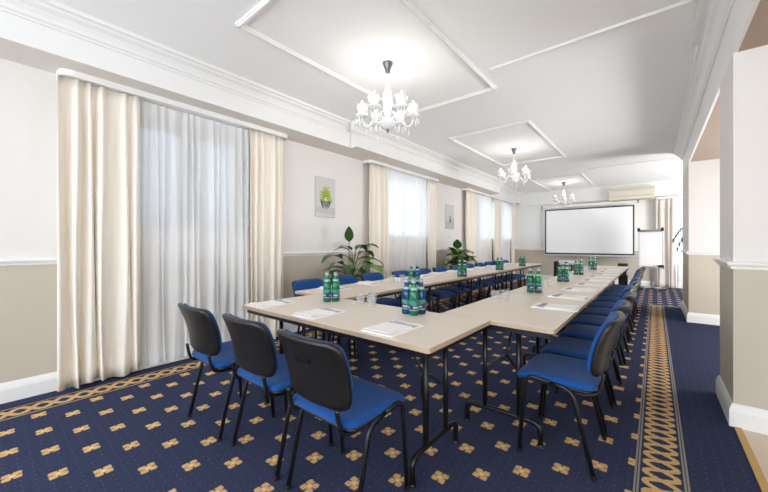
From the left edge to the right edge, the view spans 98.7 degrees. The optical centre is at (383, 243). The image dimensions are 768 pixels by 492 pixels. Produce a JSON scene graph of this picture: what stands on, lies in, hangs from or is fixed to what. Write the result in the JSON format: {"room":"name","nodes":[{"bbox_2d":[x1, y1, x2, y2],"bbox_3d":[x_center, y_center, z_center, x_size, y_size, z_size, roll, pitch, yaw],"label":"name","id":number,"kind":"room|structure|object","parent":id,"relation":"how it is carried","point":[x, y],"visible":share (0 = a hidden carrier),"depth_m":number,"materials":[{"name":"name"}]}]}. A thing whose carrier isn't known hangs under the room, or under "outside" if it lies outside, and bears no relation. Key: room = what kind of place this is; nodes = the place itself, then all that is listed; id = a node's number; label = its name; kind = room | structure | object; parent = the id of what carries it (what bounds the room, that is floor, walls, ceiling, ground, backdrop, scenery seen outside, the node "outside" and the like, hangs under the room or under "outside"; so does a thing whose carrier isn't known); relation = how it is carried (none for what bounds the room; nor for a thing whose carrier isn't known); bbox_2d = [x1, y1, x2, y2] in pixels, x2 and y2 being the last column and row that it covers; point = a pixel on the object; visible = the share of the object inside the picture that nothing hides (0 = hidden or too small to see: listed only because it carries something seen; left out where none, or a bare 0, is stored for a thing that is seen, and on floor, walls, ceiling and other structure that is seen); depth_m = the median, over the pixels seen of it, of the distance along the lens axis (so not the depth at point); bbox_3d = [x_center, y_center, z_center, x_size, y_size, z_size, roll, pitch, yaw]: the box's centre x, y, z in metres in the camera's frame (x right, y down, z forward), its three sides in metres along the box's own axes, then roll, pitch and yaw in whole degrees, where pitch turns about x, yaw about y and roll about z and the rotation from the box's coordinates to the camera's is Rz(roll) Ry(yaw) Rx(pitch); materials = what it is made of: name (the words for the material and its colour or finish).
{"room":"conference room","nodes":[
{"label":"conference room","id":0,"kind":"room"},
{"bbox_2d":[0,58,515,382],"bbox_3d":[-0.185,-0.265,5.975,0.250,2.930,15.000,0,0,39],"label":"wall","id":1,"kind":"structure","parent":0,"point":[28,95],"depth_m":2.67,"materials":[{"name":"paint"}]},
{"bbox_2d":[0,323,308,403],"bbox_3d":[-0.080,1.125,5.889,0.022,0.150,15.000,0,0,39],"label":"baseboard","id":2,"kind":"structure","parent":1,"relation":"attached to","point":[10,391],"depth_m":2.61,"materials":[{"name":"white paint"}]},
{"bbox_2d":[56,68,287,140],"bbox_3d":[-1.948,-1.374,3.473,0.182,0.050,2.129,0,0,39],"label":"rail","id":3,"kind":"object","parent":1,"relation":"attached to","point":[67,73],"visible":0.96,"depth_m":3.19,"materials":[{"name":"white paint"}]},
{"bbox_2d":[57,74,140,391],"bbox_3d":[-2.436,-0.087,2.847,0.106,2.537,0.559,0,0,39],"label":"curtain","id":4,"kind":"object","parent":3,"relation":"hanging from","point":[99,216],"visible":1,"depth_m":2.82,"materials":[{"name":"beige fabric"}]},
{"bbox_2d":[140,100,249,366],"bbox_3d":[-1.964,-0.091,3.508,0.060,2.527,1.130,0,0,39],"label":"sheer curtain","id":5,"kind":"object","parent":3,"relation":"hanging from","point":[194,170],"visible":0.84,"depth_m":3.44,"materials":[{"name":"white fabric"}]},
{"bbox_2d":[249,128,282,338],"bbox_3d":[-1.435,-0.087,4.066,0.104,2.537,0.483,0,0,39],"label":"curtain","id":6,"kind":"object","parent":3,"relation":"hanging from","point":[266,151],"visible":0.8,"depth_m":4.06,"materials":[{"name":"beige fabric"}]},
{"bbox_2d":[0,38,349,152],"bbox_3d":[-2.664,-1.565,2.460,0.380,0.330,6.420,0,0,39],"label":"trim","id":7,"kind":"structure","parent":1,"relation":"attached to","point":[12,51],"depth_m":2.84,"materials":[{"name":"white paint"}]},
{"bbox_2d":[0,247,516,265],"bbox_3d":[-0.075,0.140,5.885,0.034,0.050,15.000,0,0,39],"label":"trim","id":8,"kind":"structure","parent":1,"relation":"attached to","point":[35,261],"depth_m":2.68,"materials":[{"name":"white paint"}]},
{"bbox_2d":[315,176,334,217],"bbox_3d":[-0.874,-0.695,4.917,0.025,0.590,0.370,0,0,39],"label":"picture","id":9,"kind":"object","parent":1,"relation":"attached to","point":[324,187],"visible":1,"depth_m":4.89,"materials":[{"name":"grey paper"}]},
{"bbox_2d":[362,159,438,182],"bbox_3d":[0.431,-1.374,6.369,0.182,0.050,2.294,0,0,39],"label":"rail","id":10,"kind":"object","parent":1,"relation":"attached to","point":[390,167],"visible":0.97,"depth_m":6.12,"materials":[{"name":"white paint"}]},
{"bbox_2d":[369,163,388,299],"bbox_3d":[-0.078,-0.087,5.722,0.109,2.537,0.547,0,0,39],"label":"curtain","id":11,"kind":"object","parent":10,"relation":"hanging from","point":[378,176],"visible":0.73,"depth_m":5.67,"materials":[{"name":"beige fabric"}]},
{"bbox_2d":[388,169,426,297],"bbox_3d":[0.473,-0.091,6.473,0.060,2.527,1.405,0,0,39],"label":"sheer curtain","id":12,"kind":"object","parent":10,"relation":"hanging from","point":[407,193],"visible":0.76,"depth_m":6.41,"materials":[{"name":"white fabric"}]},
{"bbox_2d":[427,179,436,297],"bbox_3d":[1.034,-0.087,7.072,0.094,2.537,0.344,0,0,39],"label":"curtain","id":13,"kind":"object","parent":10,"relation":"hanging from","point":[431,191],"visible":0.77,"depth_m":7.09,"materials":[{"name":"beige fabric"}]},
{"bbox_2d":[445,204,453,228],"bbox_3d":[1.573,-0.650,7.896,0.024,0.580,0.400,0,0,39],"label":"picture","id":14,"kind":"object","parent":1,"relation":"attached to","point":[449,209],"visible":1,"depth_m":7.86,"materials":[{"name":"grey"}]},
{"bbox_2d":[54,0,697,193],"bbox_3d":[2.587,-1.780,3.828,7.260,0.100,15.200,0,0,39],"label":"ceiling","id":15,"kind":"structure","parent":0,"point":[615,96],"depth_m":3.20,"materials":[{"name":"white paint"}]},
{"bbox_2d":[0,10,356,147],"bbox_3d":[-2.471,-1.565,2.301,0.120,0.330,6.420,0,0,39],"label":"ceiling beam","id":16,"kind":"structure","parent":15,"relation":"attached to","point":[13,28],"depth_m":2.87,"materials":[{"name":"white paint"}]},
{"bbox_2d":[0,0,505,186],"bbox_3d":[-0.574,-1.655,4.509,0.230,0.150,12.240,0,0,39],"label":"crown molding","id":17,"kind":"structure","parent":15,"relation":"attached to","point":[52,14],"depth_m":3.09,"materials":[{"name":"white paint"}]},
{"bbox_2d":[235,0,496,114],"bbox_3d":[0.039,-1.714,3.112,1.200,0.032,2.350,0,0,39],"label":"ceiling panel","id":18,"kind":"object","parent":15,"relation":"attached to","point":[239,24],"visible":0.83,"depth_m":2.92,"materials":[{"name":"white paint"}]},
{"bbox_2d":[355,47,419,141],"bbox_3d":[0.035,-1.380,3.155,0.555,0.700,0.621,0,0,-29],"label":"glass chandelier","id":19,"kind":"object","parent":15,"relation":"hanging from","point":[387,122],"visible":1,"depth_m":3.11,"materials":[{"name":"white glass"}]},
{"bbox_2d":[334,134,500,194],"bbox_3d":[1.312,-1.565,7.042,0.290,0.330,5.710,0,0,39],"label":"trim","id":20,"kind":"structure","parent":15,"relation":"attached to","point":[365,143],"depth_m":5.95,"materials":[{"name":"white paint"}]},
{"bbox_2d":[448,119,565,166],"bbox_3d":[2.301,-1.714,5.913,1.260,0.032,2.430,0,0,39],"label":"ceiling panel","id":21,"kind":"object","parent":15,"relation":"attached to","point":[528,121],"visible":1,"depth_m":5.41,"materials":[{"name":"white paint"}]},
{"bbox_2d":[497,144,530,187],"bbox_3d":[2.358,-1.380,5.983,0.555,0.700,0.621,0,0,31],"label":"glass chandelier","id":22,"kind":"object","parent":15,"relation":"hanging from","point":[514,175],"visible":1,"depth_m":5.94,"materials":[{"name":"white glass"}]},
{"bbox_2d":[529,173,595,191],"bbox_3d":[5.132,-1.714,9.373,1.245,0.032,2.450,0,0,39],"label":"ceiling panel","id":23,"kind":"object","parent":15,"relation":"attached to","point":[582,174],"visible":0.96,"depth_m":8.86,"materials":[{"name":"white paint"}]},
{"bbox_2d":[553,181,574,206],"bbox_3d":[5.042,-1.380,9.252,0.555,0.700,0.621,0,0,-29],"label":"glass chandelier","id":24,"kind":"object","parent":15,"relation":"hanging from","point":[563,196],"visible":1,"depth_m":9.21,"materials":[{"name":"white glass"}]},
{"bbox_2d":[488,0,695,70],"bbox_3d":[1.643,-1.721,2.765,1.570,0.018,0.024,0,0,39],"label":"ceiling strip","id":25,"kind":"object","parent":15,"relation":"attached to","point":[685,1],"visible":1,"depth_m":2.68,"materials":[{"name":"white paint"}]},
{"bbox_2d":[690,0,708,46],"bbox_3d":[0.492,-1.715,0.178,0.065,0.030,6.900,0,0,39],"label":"molding","id":26,"kind":"structure","parent":15,"relation":"attached to","point":[702,5],"depth_m":2.53,"materials":[{"name":"white paint"}]},
{"bbox_2d":[0,278,761,491],"bbox_3d":[2.587,1.250,3.828,7.260,0.100,15.200,0,0,39],"label":"floor","id":27,"kind":"structure","parent":0,"point":[668,428],"depth_m":2.09,"materials":[{"name":"blue carpet"}]},
{"bbox_2d":[178,303,274,441],"bbox_3d":[-1.088,0.796,2.259,0.475,0.813,0.514,0,0,39],"label":"chair","id":28,"kind":"object","parent":27,"relation":"on","point":[207,344],"visible":0.77,"depth_m":2.06,"materials":[{"name":"black plastic"}]},
{"bbox_2d":[222,313,332,480],"bbox_3d":[-0.633,0.796,1.931,0.475,0.813,0.514,0,0,39],"label":"chair","id":29,"kind":"object","parent":27,"relation":"on","point":[254,347],"visible":0.79,"depth_m":1.73,"materials":[{"name":"black plastic"}]},
{"bbox_2d":[292,278,350,356],"bbox_3d":[-0.681,0.796,3.495,0.514,0.813,0.475,0,0,38],"label":"chair","id":30,"kind":"object","parent":27,"relation":"on","point":[304,284],"visible":0.14,"depth_m":3.55,"materials":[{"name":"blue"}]},
{"bbox_2d":[277,329,408,491],"bbox_3d":[-0.209,0.796,1.582,0.475,0.813,0.515,0,0,39],"label":"chair","id":31,"kind":"object","parent":27,"relation":"on","point":[325,387],"visible":1,"depth_m":1.42,"materials":[{"name":"blue fabric"}]},
{"bbox_2d":[330,275,356,354],"bbox_3d":[-0.350,0.796,3.898,0.514,0.813,0.475,0,0,39],"label":"chair","id":32,"kind":"object","parent":27,"relation":"on","point":[345,279],"visible":0.11,"depth_m":4.01,"materials":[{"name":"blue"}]},
{"bbox_2d":[321,226,386,282],"bbox_3d":[-0.416,0.472,4.792,0.920,1.456,0.887,0,0,0],"label":"potted leafy plant","id":33,"kind":"object","parent":27,"relation":"on","point":[349,234],"visible":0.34,"depth_m":4.76,"materials":[{"name":"green plant"}]},
{"bbox_2d":[242,294,488,488],"bbox_3d":[-0.223,0.830,2.235,1.652,0.740,0.689,0,0,39],"label":"folding table","id":34,"kind":"object","parent":27,"relation":"on","point":[440,332],"visible":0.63,"depth_m":1.89,"materials":[{"name":"laminate"}]},
{"bbox_2d":[247,299,296,308],"bbox_3d":[-0.852,0.451,2.524,0.210,0.018,0.297,0,0,38],"label":"paper","id":35,"kind":"object","parent":34,"relation":"on","point":[273,303],"visible":1,"depth_m":2.48,"materials":[{"name":"white paper"}]},
{"bbox_2d":[292,307,347,319],"bbox_3d":[-0.420,0.451,2.183,0.210,0.018,0.297,0,0,38],"label":"paper","id":36,"kind":"object","parent":34,"relation":"on","point":[313,314],"visible":1,"depth_m":2.14,"materials":[{"name":"white paper"}]},
{"bbox_2d":[323,273,330,301],"bbox_3d":[-0.454,0.346,2.641,0.064,0.228,0.066,0,0,18],"label":"water bottle","id":37,"kind":"object","parent":34,"relation":"on","point":[327,284],"visible":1,"depth_m":2.62,"materials":[{"name":"green glass"}]},
{"bbox_2d":[332,273,339,301],"bbox_3d":[-0.388,0.346,2.651,0.066,0.228,0.064,0,0,-12],"label":"water bottle","id":38,"kind":"object","parent":34,"relation":"on","point":[335,284],"visible":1,"depth_m":2.63,"materials":[{"name":"green glass"}]},
{"bbox_2d":[361,320,423,337],"bbox_3d":[0.051,0.451,1.796,0.210,0.018,0.297,0,0,39],"label":"paper","id":39,"kind":"object","parent":34,"relation":"on","point":[393,328],"visible":1,"depth_m":1.75,"materials":[{"name":"white paper"}]},
{"bbox_2d":[402,279,409,313],"bbox_3d":[0.150,0.346,2.191,0.066,0.228,0.064,0,0,19],"label":"water bottle","id":40,"kind":"object","parent":34,"relation":"on","point":[405,292],"visible":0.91,"depth_m":2.16,"materials":[{"name":"blue glass"}]},
{"bbox_2d":[409,280,418,315],"bbox_3d":[0.193,0.346,2.139,0.066,0.228,0.064,0,0,35],"label":"water bottle","id":41,"kind":"object","parent":34,"relation":"on","point":[413,293],"visible":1,"depth_m":2.12,"materials":[{"name":"green glass"}]},
{"bbox_2d":[417,279,425,313],"bbox_3d":[0.245,0.346,2.182,0.064,0.228,0.066,0,0,4],"label":"water bottle","id":42,"kind":"object","parent":34,"relation":"on","point":[421,290],"visible":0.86,"depth_m":2.15,"materials":[{"name":"blue glass"}]},
{"bbox_2d":[295,279,438,365],"bbox_3d":[-0.102,0.830,3.619,0.689,0.740,1.597,0,0,39],"label":"folding table","id":43,"kind":"object","parent":27,"relation":"on","point":[359,292],"visible":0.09,"depth_m":3.28,"materials":[{"name":"beige laminate"}]},
{"bbox_2d":[360,272,399,306],"bbox_3d":[-0.020,0.796,4.301,0.514,0.813,0.475,0,0,41],"label":"chair","id":44,"kind":"object","parent":27,"relation":"on","point":[374,276],"visible":0.45,"depth_m":4.29,"materials":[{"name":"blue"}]},
{"bbox_2d":[392,270,434,311],"bbox_3d":[0.399,0.796,4.653,0.514,0.813,0.475,0,0,38],"label":"chair","id":45,"kind":"object","parent":27,"relation":"on","point":[403,273],"visible":0.23,"depth_m":4.70,"materials":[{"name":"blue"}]},
{"bbox_2d":[419,268,453,312],"bbox_3d":[0.767,0.796,5.101,0.514,0.813,0.475,0,0,38],"label":"chair","id":46,"kind":"object","parent":27,"relation":"on","point":[434,292],"visible":0.44,"depth_m":5.03,"materials":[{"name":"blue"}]},
{"bbox_2d":[399,271,489,311],"bbox_3d":[0.914,0.830,4.855,0.689,0.740,1.597,0,0,39],"label":"folding table","id":47,"kind":"object","parent":27,"relation":"on","point":[452,277],"visible":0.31,"depth_m":4.67,"materials":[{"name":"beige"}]},
{"bbox_2d":[432,266,468,312],"bbox_3d":[1.098,0.796,5.504,0.514,0.813,0.475,0,0,39],"label":"chair","id":48,"kind":"object","parent":27,"relation":"on","point":[456,290],"visible":0.56,"depth_m":5.46,"materials":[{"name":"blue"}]},
{"bbox_2d":[443,239,476,298],"bbox_3d":[1.708,0.548,7.305,0.741,1.305,0.856,0,0,39],"label":"potted leafy plant","id":49,"kind":"object","parent":27,"relation":"on","point":[457,244],"visible":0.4,"depth_m":7.26,"materials":[{"name":"green plant"}]},
{"bbox_2d":[450,265,483,304],"bbox_3d":[1.485,0.796,5.976,0.514,0.813,0.475,0,0,41],"label":"chair","id":50,"kind":"object","parent":27,"relation":"on","point":[452,267],"visible":0.36,"depth_m":5.93,"materials":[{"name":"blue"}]},
{"bbox_2d":[466,263,494,304],"bbox_3d":[1.827,0.796,6.392,0.514,0.813,0.475,0,0,38],"label":"chair","id":51,"kind":"object","parent":27,"relation":"on","point":[469,265],"visible":0.44,"depth_m":6.35,"materials":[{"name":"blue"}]},
{"bbox_2d":[474,262,503,300],"bbox_3d":[2.144,0.796,6.778,0.514,0.813,0.475,0,0,38],"label":"chair","id":52,"kind":"object","parent":27,"relation":"on","point":[480,264],"visible":0.46,"depth_m":6.74,"materials":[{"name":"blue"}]},
{"bbox_2d":[461,266,520,306],"bbox_3d":[1.929,0.830,6.092,0.689,0.740,1.597,0,0,39],"label":"folding table","id":53,"kind":"object","parent":27,"relation":"on","point":[492,270],"visible":0.41,"depth_m":5.73,"materials":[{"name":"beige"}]},
{"bbox_2d":[484,261,510,297],"bbox_3d":[2.462,0.796,7.165,0.514,0.813,0.475,0,0,39],"label":"chair","id":54,"kind":"object","parent":27,"relation":"on","point":[487,262],"visible":0.26,"depth_m":7.12,"materials":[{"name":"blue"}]},
{"bbox_2d":[441,288,595,447],"bbox_3d":[1.149,0.830,2.592,0.689,0.740,1.597,0,0,39],"label":"folding table","id":55,"kind":"object","parent":27,"relation":"on","point":[511,311],"visible":0.76,"depth_m":2.16,"materials":[{"name":"laminate"}]},
{"bbox_2d":[527,268,533,292],"bbox_3d":[1.388,0.346,3.129,0.066,0.228,0.064,0,0,-10],"label":"water bottle","id":56,"kind":"object","parent":55,"relation":"on","point":[530,278],"visible":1,"depth_m":3.10,"materials":[{"name":"green glass"}]},
{"bbox_2d":[534,269,541,292],"bbox_3d":[1.449,0.346,3.102,0.066,0.228,0.064,0,0,-1],"label":"water bottle","id":57,"kind":"object","parent":55,"relation":"on","point":[538,279],"visible":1,"depth_m":3.08,"materials":[{"name":"green glass"}]},
{"bbox_2d":[531,302,580,311],"bbox_3d":[1.246,0.451,2.392,0.297,0.018,0.210,0,0,37],"label":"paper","id":58,"kind":"object","parent":55,"relation":"on","point":[572,308],"visible":1,"depth_m":2.35,"materials":[{"name":"white paper"}]},
{"bbox_2d":[547,293,590,300],"bbox_3d":[1.599,0.451,2.853,0.297,0.018,0.210,0,0,43],"label":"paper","id":59,"kind":"object","parent":55,"relation":"on","point":[565,296],"visible":1,"depth_m":2.81,"materials":[{"name":"white paper"}]},
{"bbox_2d":[494,263,542,294],"bbox_3d":[2.945,0.830,7.328,0.689,0.740,1.597,0,0,39],"label":"folding table","id":60,"kind":"object","parent":27,"relation":"on","point":[528,265],"visible":0.35,"depth_m":6.96,"materials":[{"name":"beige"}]},
{"bbox_2d":[520,277,612,356],"bbox_3d":[2.164,0.830,3.828,0.689,0.740,1.597,0,0,39],"label":"folding table","id":61,"kind":"object","parent":27,"relation":"on","point":[550,284],"visible":0.18,"depth_m":3.57,"materials":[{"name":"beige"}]},
{"bbox_2d":[557,263,562,281],"bbox_3d":[2.151,0.346,4.032,0.066,0.228,0.064,0,0,-23],"label":"water bottle","id":62,"kind":"object","parent":61,"relation":"on","point":[559,270],"visible":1,"depth_m":4.01,"materials":[{"name":"green glass"}]},
{"bbox_2d":[563,263,568,281],"bbox_3d":[2.210,0.346,4.000,0.066,0.228,0.064,0,0,19],"label":"water bottle","id":63,"kind":"object","parent":61,"relation":"on","point":[566,269],"visible":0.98,"depth_m":3.98,"materials":[{"name":"green glass"}]},
{"bbox_2d":[561,287,597,292],"bbox_3d":[1.947,0.451,3.292,0.297,0.018,0.210,0,0,38],"label":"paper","id":64,"kind":"object","parent":61,"relation":"on","point":[564,288],"visible":1,"depth_m":3.24,"materials":[{"name":"white paper"}]},
{"bbox_2d":[517,311,625,481],"bbox_3d":[1.102,0.796,1.942,0.514,0.813,0.475,0,0,39],"label":"chair","id":65,"kind":"object","parent":27,"relation":"on","point":[572,376],"visible":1,"depth_m":1.80,"materials":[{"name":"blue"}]},
{"bbox_2d":[540,299,630,435],"bbox_3d":[1.426,0.796,2.336,0.514,0.813,0.475,0,0,39],"label":"chair","id":66,"kind":"object","parent":27,"relation":"on","point":[576,348],"visible":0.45,"depth_m":2.29,"materials":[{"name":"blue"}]},
{"bbox_2d":[554,270,622,327],"bbox_3d":[3.180,0.830,5.065,0.689,0.740,1.597,0,0,39],"label":"folding table","id":67,"kind":"object","parent":27,"relation":"on","point":[586,272],"visible":0.14,"depth_m":4.82,"materials":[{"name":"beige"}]},
{"bbox_2d":[558,291,635,403],"bbox_3d":[1.776,0.796,2.746,0.514,0.813,0.475,0,0,41],"label":"chair","id":68,"kind":"object","parent":27,"relation":"on","point":[579,331],"visible":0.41,"depth_m":2.69,"materials":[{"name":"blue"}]},
{"bbox_2d":[569,285,635,379],"bbox_3d":[2.098,0.796,3.169,0.514,0.813,0.475,0,0,39],"label":"chair","id":69,"kind":"object","parent":27,"relation":"on","point":[585,319],"visible":0.39,"depth_m":3.13,"materials":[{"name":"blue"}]},
{"bbox_2d":[578,265,628,310],"bbox_3d":[4.195,0.830,6.301,0.689,0.740,1.597,0,0,39],"label":"folding table","id":70,"kind":"object","parent":27,"relation":"on","point":[599,268],"visible":0.11,"depth_m":6.30,"materials":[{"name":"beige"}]},
{"bbox_2d":[581,280,640,363],"bbox_3d":[2.449,0.796,3.566,0.514,0.813,0.475,0,0,39],"label":"chair","id":71,"kind":"object","parent":27,"relation":"on","point":[599,311],"visible":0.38,"depth_m":3.50,"materials":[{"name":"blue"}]},
{"bbox_2d":[587,277,640,348],"bbox_3d":[2.766,0.796,3.967,0.514,0.813,0.475,0,0,38],"label":"chair","id":72,"kind":"object","parent":27,"relation":"on","point":[603,304],"visible":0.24,"depth_m":3.96,"materials":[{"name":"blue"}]},
{"bbox_2d":[595,274,642,339],"bbox_3d":[3.122,0.796,4.385,0.514,0.813,0.475,0,0,40],"label":"chair","id":73,"kind":"object","parent":27,"relation":"on","point":[601,298],"visible":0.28,"depth_m":4.33,"materials":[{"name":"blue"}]},
{"bbox_2d":[599,271,643,327],"bbox_3d":[3.450,0.796,4.801,0.514,0.813,0.475,0,0,39],"label":"chair","id":74,"kind":"object","parent":27,"relation":"on","point":[616,294],"visible":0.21,"depth_m":4.79,"materials":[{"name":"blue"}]},
{"bbox_2d":[618,263,628,284],"bbox_3d":[5.475,0.820,7.558,0.190,0.760,0.249,0,0,39],"label":"speaker stand","id":75,"kind":"object","parent":27,"relation":"on","point":[623,278],"visible":0.45,"depth_m":7.47,"materials":[{"name":"black plastic"}]},
{"bbox_2d":[603,269,643,322],"bbox_3d":[3.792,0.796,5.233,0.514,0.813,0.475,0,0,38],"label":"chair","id":76,"kind":"object","parent":27,"relation":"on","point":[606,289],"visible":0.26,"depth_m":5.24,"materials":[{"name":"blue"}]},
{"bbox_2d":[609,267,645,317],"bbox_3d":[4.169,0.796,5.660,0.514,0.813,0.475,0,0,39],"label":"chair","id":77,"kind":"object","parent":27,"relation":"on","point":[643,268],"visible":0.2,"depth_m":5.59,"materials":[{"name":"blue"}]},
{"bbox_2d":[637,227,666,291],"bbox_3d":[6.960,0.390,8.583,0.528,1.620,0.575,0,0,-45],"label":"flipchart","id":78,"kind":"object","parent":27,"relation":"on","point":[650,241],"visible":0.95,"depth_m":8.54,"materials":[{"name":"white paper"}]},
{"bbox_2d":[638,265,662,268],"bbox_3d":[6.877,0.585,8.524,0.503,0.090,0.114,0,0,39],"label":"tray","id":79,"kind":"object","parent":78,"relation":"on","point":[639,266],"depth_m":8.49,"materials":[{"name":"white plastic"}]},
{"bbox_2d":[734,426,767,491],"bbox_3d":[0.370,1.247,-0.207,0.035,0.106,6.150,0,0,39],"label":"trim","id":80,"kind":"structure","parent":27,"relation":"on","point":[761,480],"depth_m":1.82,"materials":[{"name":"brown wood"}]},
{"bbox_2d":[516,195,682,280],"bbox_3d":[7.443,-0.265,9.544,7.010,2.930,0.200,0,0,39],"label":"wall","id":81,"kind":"structure","parent":0,"point":[530,220],"depth_m":11.00,"materials":[{"name":"paint"}]},
{"bbox_2d":[491,192,520,203],"bbox_3d":[3.871,-1.565,10.395,0.010,0.330,2.740,0,0,39],"label":"trim","id":82,"kind":"structure","parent":81,"relation":"attached to","point":[502,195],"depth_m":10.49,"materials":[{"name":"white paint"}]},
{"bbox_2d":[501,186,523,197],"bbox_3d":[3.922,-1.655,10.353,0.120,0.150,2.740,0,0,39],"label":"crown molding","id":83,"kind":"structure","parent":81,"relation":"attached to","point":[506,190],"depth_m":10.54,"materials":[{"name":"white paint"}]},
{"bbox_2d":[541,200,638,256],"bbox_3d":[6.230,-0.438,10.191,2.594,1.635,0.070,0,0,39],"label":"projection screen","id":84,"kind":"object","parent":81,"relation":"attached to","point":[608,231],"visible":0.98,"depth_m":10.10,"materials":[{"name":"white fabric"}]},
{"bbox_2d":[521,179,682,205],"bbox_3d":[6.528,-1.525,10.076,4.500,0.410,0.140,0,0,39],"label":"trim","id":85,"kind":"structure","parent":81,"relation":"attached to","point":[670,187],"depth_m":10.07,"materials":[{"name":"white paint"}]},
{"bbox_2d":[524,274,682,288],"bbox_3d":[7.381,1.125,9.452,6.988,0.150,0.022,0,0,39],"label":"baseboard","id":86,"kind":"structure","parent":81,"relation":"attached to","point":[643,283],"depth_m":9.63,"materials":[{"name":"white paint"}]},
{"bbox_2d":[609,186,654,201],"bbox_3d":[7.058,-1.421,9.414,1.040,0.339,0.212,0,0,39],"label":"air conditioner","id":87,"kind":"object","parent":81,"relation":"attached to","point":[639,193],"visible":1,"depth_m":9.32,"materials":[{"name":"beige plastic"}]},
{"bbox_2d":[656,196,682,198],"bbox_3d":[8.115,-1.260,8.597,1.570,0.050,0.012,0,0,39],"label":"rail","id":88,"kind":"object","parent":81,"relation":"attached to","point":[669,196],"visible":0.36,"depth_m":8.92,"materials":[{"name":"white paint"}]},
{"bbox_2d":[654,198,672,287],"bbox_3d":[7.642,-0.030,9.021,0.406,2.420,0.116,0,0,39],"label":"curtain","id":89,"kind":"object","parent":88,"relation":"hanging from","point":[663,208],"visible":0.82,"depth_m":9.02,"materials":[{"name":"beige fabric"}]},
{"bbox_2d":[673,197,682,287],"bbox_3d":[8.236,-0.035,8.544,1.146,2.410,0.067,0,0,39],"label":"sheer curtain","id":90,"kind":"object","parent":88,"relation":"hanging from","point":[677,202],"visible":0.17,"depth_m":8.85,"materials":[{"name":"white fabric"}]},
{"bbox_2d":[683,159,719,314],"bbox_3d":[6.214,-0.030,4.731,2.800,2.460,1.400,0,0,39],"label":"wall","id":91,"kind":"structure","parent":0,"point":[701,179],"depth_m":4.99,"materials":[{"name":"paint"}]},
{"bbox_2d":[680,250,719,254],"bbox_3d":[6.201,0.140,4.742,2.834,0.050,1.468,0,0,39],"label":"trim","id":92,"kind":"structure","parent":91,"relation":"attached to","point":[682,251],"depth_m":4.99,"materials":[{"name":"white paint"}]},
{"bbox_2d":[681,300,719,325],"bbox_3d":[6.206,1.125,4.738,2.822,0.150,1.444,0,0,39],"label":"baseboard","id":93,"kind":"structure","parent":91,"relation":"attached to","point":[710,319],"depth_m":4.98,"materials":[{"name":"white paint"}]},
{"bbox_2d":[683,0,759,174],"bbox_3d":[1.999,-1.495,1.788,0.020,0.470,11.300,0,0,39],"label":"lintel","id":94,"kind":"object","parent":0,"point":[742,12],"visible":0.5,"depth_m":2.53,"materials":[{"name":"white paint"}]},
{"bbox_2d":[674,0,734,160],"bbox_3d":[1.983,-1.655,1.879,0.120,0.150,11.420,0,0,39],"label":"crown molding","id":95,"kind":"structure","parent":94,"relation":"attached to","point":[703,62],"depth_m":3.02,"materials":[{"name":"white paint"}]},
{"bbox_2d":[691,0,767,161],"bbox_3d":[3.081,-1.300,0.899,2.780,0.080,11.300,0,0,39],"label":"ceiling","id":96,"kind":"structure","parent":0,"point":[708,147],"depth_m":3.05,"materials":[{"name":"beige paint"}]},
{"bbox_2d":[720,45,767,409],"bbox_3d":[3.577,-0.030,1.520,2.800,2.460,0.590,0,0,39],"label":"wall","id":97,"kind":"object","parent":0,"point":[744,84],"visible":0.8,"depth_m":2.15,"materials":[{"name":"paint"}]},
{"bbox_2d":[713,258,767,269],"bbox_3d":[3.564,0.140,1.531,2.834,0.050,0.658,0,0,39],"label":"trim","id":98,"kind":"object","parent":97,"relation":"attached to","point":[722,262],"visible":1,"depth_m":2.14,"materials":[{"name":"white paint"}]},
{"bbox_2d":[716,375,767,434],"bbox_3d":[3.569,1.125,1.527,2.822,0.150,0.634,0,0,39],"label":"baseboard","id":99,"kind":"object","parent":97,"relation":"attached to","point":[753,419],"visible":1,"depth_m":2.15,"materials":[{"name":"white paint"}]},
{"bbox_2d":[742,429,767,482],"bbox_3d":[1.452,1.250,-1.095,2.765,0.100,6.150,0,0,39],"label":"floor tiles","id":100,"kind":"structure","parent":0,"point":[758,442],"depth_m":1.95,"materials":[{"name":"beige tile"}]},
{"bbox_3d":[3.835,-1.565,10.515,0.200,0.330,2.880,0,0,39],"label":"trim","id":101,"kind":"structure","parent":0,"visible":0},
{"bbox_2d":[461,188,515,203],"bbox_3d":[3.217,-1.374,9.761,0.182,0.050,3.754,0,0,39],"label":"rail","id":102,"kind":"object","parent":101,"relation":"attached to","point":[464,189],"visible":0.98,"depth_m":9.28,"materials":[{"name":"white paint"}]},
{"bbox_2d":[465,190,475,289],"bbox_3d":[2.252,-0.087,8.562,0.111,2.537,0.576,0,0,39],"label":"curtain","id":103,"kind":"object","parent":102,"relation":"hanging from","point":[470,206],"visible":0.66,"depth_m":8.51,"materials":[{"name":"beige fabric"}]},
{"bbox_2d":[475,194,491,279],"bbox_3d":[2.789,-0.091,9.299,0.060,2.527,1.314,0,0,39],"label":"sheer curtain","id":104,"kind":"object","parent":102,"relation":"hanging from","point":[483,204],"visible":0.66,"depth_m":9.33,"materials":[{"name":"white fabric"}]},
{"bbox_2d":[493,198,499,276],"bbox_3d":[3.366,-0.087,9.918,0.105,2.537,0.442,0,0,39],"label":"curtain","id":105,"kind":"object","parent":102,"relation":"hanging from","point":[496,204],"visible":0.7,"depth_m":9.89,"materials":[{"name":"beige fabric"}]},
{"bbox_2d":[499,201,509,274],"bbox_3d":[3.821,-0.091,10.554,0.056,2.527,1.161,0,0,39],"label":"sheer curtain","id":106,"kind":"object","parent":102,"relation":"hanging from","point":[504,207],"visible":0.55,"depth_m":10.72,"materials":[{"name":"white fabric"}]},
{"bbox_2d":[510,203,514,273],"bbox_3d":[4.301,-0.087,11.052,0.083,2.537,0.301,0,0,39],"label":"curtain","id":107,"kind":"object","parent":102,"relation":"hanging from","point":[512,220],"visible":0.77,"depth_m":11.01,"materials":[{"name":"beige fabric"}]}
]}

